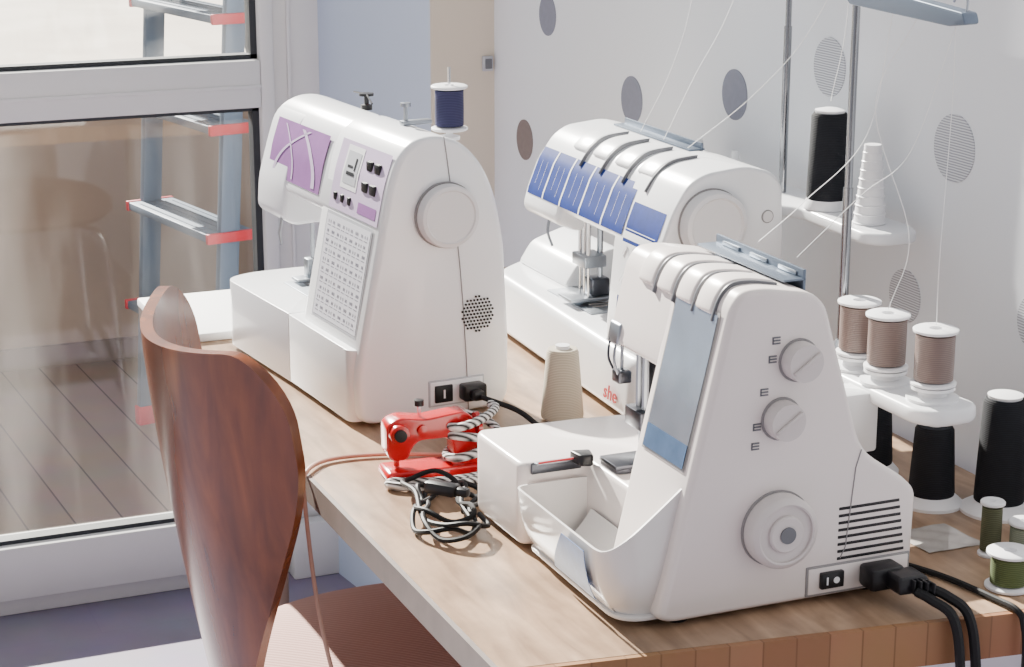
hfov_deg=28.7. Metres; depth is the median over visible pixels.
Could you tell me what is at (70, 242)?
wall
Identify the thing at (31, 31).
wall
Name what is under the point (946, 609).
cable
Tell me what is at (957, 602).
cable
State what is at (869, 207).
thread spool
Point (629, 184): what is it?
machine
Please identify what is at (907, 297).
sticker
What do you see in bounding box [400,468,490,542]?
coiled cable
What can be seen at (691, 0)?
thread
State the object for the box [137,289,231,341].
board
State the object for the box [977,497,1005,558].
thread spool
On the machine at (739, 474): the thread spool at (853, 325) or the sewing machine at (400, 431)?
the thread spool at (853, 325)
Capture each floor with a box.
[0,358,171,534]
[0,572,355,666]
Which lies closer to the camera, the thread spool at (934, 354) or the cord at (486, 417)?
the thread spool at (934, 354)
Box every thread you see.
[640,0,691,131]
[663,1,732,139]
[688,0,826,147]
[758,14,892,241]
[797,27,955,256]
[830,2,848,100]
[875,19,916,308]
[936,29,955,323]
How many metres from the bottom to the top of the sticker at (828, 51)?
0.068 m
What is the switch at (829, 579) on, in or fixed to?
attached to the machine at (739, 474)
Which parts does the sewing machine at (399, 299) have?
control panel, socket panel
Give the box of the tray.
[518,476,681,621]
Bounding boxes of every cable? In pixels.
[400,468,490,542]
[480,395,538,423]
[909,563,1023,666]
[914,587,964,666]
[929,585,980,666]
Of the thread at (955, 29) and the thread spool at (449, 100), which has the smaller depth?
the thread at (955, 29)
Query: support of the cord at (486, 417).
attached to the sewing machine at (400, 431)
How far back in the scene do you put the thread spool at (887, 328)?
1.92 m
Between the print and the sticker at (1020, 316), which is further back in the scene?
the print
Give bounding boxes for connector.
[424,479,469,497]
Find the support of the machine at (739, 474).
on the work table
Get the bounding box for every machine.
[230,67,506,423]
[378,398,482,479]
[478,0,978,622]
[504,0,915,414]
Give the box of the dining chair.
[140,286,461,666]
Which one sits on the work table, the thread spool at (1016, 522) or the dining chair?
the thread spool at (1016, 522)
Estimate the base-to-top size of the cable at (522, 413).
0.033 m
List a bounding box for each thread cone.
[541,343,583,421]
[803,107,846,211]
[866,407,898,473]
[909,424,961,513]
[960,389,1023,523]
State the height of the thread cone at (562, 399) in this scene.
0.087 m
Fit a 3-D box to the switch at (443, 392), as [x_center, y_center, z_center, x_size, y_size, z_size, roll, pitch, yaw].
[-0.077,0.068,2.262,0.022,0.020,0.004,-8,17,-26]
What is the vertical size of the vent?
0.043 m
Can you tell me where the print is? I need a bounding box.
[603,385,616,402]
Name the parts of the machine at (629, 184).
thread guide plate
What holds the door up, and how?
in the wall at (379, 47)
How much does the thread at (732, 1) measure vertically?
0.306 m
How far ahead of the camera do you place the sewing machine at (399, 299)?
2.25 m
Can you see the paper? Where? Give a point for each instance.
(935, 537)
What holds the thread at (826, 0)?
on the machine at (629, 184)
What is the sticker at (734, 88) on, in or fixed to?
attached to the wall at (576, 73)
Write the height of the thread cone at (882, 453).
0.083 m
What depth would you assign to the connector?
1.94 m
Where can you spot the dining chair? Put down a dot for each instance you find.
(228, 433)
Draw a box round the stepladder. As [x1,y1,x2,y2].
[125,0,251,425]
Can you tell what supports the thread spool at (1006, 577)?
on the work table
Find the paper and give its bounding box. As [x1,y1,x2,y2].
[910,523,979,552]
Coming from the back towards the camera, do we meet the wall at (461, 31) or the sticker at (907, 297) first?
the wall at (461, 31)
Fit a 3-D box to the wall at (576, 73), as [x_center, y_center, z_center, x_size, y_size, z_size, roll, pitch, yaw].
[0.647,-0.287,1.778,0.120,2.500,3.200,-6,16,-22]
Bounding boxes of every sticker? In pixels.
[516,119,532,159]
[539,0,555,35]
[621,76,642,120]
[722,69,747,119]
[814,37,845,96]
[889,269,920,322]
[934,114,974,182]
[1017,299,1023,343]
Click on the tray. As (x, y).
(617, 540)
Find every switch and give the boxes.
[435,384,452,402]
[482,56,492,70]
[819,569,843,589]
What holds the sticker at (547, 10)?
attached to the wall at (576, 73)
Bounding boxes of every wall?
[0,0,245,64]
[0,111,253,371]
[317,0,430,586]
[430,0,494,197]
[494,0,1023,666]
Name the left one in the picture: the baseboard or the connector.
the baseboard
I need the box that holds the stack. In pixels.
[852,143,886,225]
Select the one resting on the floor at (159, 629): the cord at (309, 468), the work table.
the work table
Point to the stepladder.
(224, 229)
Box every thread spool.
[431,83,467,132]
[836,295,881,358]
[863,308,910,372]
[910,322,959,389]
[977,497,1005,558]
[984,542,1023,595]
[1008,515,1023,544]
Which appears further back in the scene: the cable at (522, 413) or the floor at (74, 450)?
the floor at (74, 450)
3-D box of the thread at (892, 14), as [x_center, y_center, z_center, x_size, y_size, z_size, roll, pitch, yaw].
[0.280,-0.195,1.833,0.027,0.188,0.215,13,20,40]
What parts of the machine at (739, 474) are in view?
take lever, panel, thread guide plate, adjusting knob, adjusting knob, socket panel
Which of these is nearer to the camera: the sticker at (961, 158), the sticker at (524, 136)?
the sticker at (961, 158)
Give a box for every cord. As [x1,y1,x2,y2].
[303,452,441,666]
[384,400,500,490]
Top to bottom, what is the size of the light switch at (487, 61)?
0.024 m
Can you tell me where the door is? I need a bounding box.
[0,0,319,615]
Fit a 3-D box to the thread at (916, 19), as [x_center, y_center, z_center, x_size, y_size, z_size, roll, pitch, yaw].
[0.362,-0.161,1.893,0.043,0.280,0.014,14,21,42]
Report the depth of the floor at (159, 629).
3.54 m
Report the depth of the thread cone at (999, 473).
1.95 m
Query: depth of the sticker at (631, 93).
2.79 m
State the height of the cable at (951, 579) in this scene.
0.207 m
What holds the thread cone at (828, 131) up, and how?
on the machine at (629, 184)
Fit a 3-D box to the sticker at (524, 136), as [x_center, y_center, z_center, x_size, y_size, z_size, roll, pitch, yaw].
[0.020,-0.306,3.155,0.001,0.064,0.064,-6,16,-22]
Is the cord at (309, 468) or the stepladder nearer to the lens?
the cord at (309, 468)
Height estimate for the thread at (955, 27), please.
0.182 m
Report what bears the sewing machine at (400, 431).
on the work table
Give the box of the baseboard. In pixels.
[289,515,338,578]
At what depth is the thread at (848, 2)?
2.18 m
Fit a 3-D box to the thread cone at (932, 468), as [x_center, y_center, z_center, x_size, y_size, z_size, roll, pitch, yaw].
[0.419,0.130,1.992,0.064,0.083,0.064,-6,16,-22]
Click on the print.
(609, 391)
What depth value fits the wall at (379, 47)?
3.38 m
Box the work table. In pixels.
[138,267,1023,666]
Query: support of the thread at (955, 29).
attached to the machine at (739, 474)

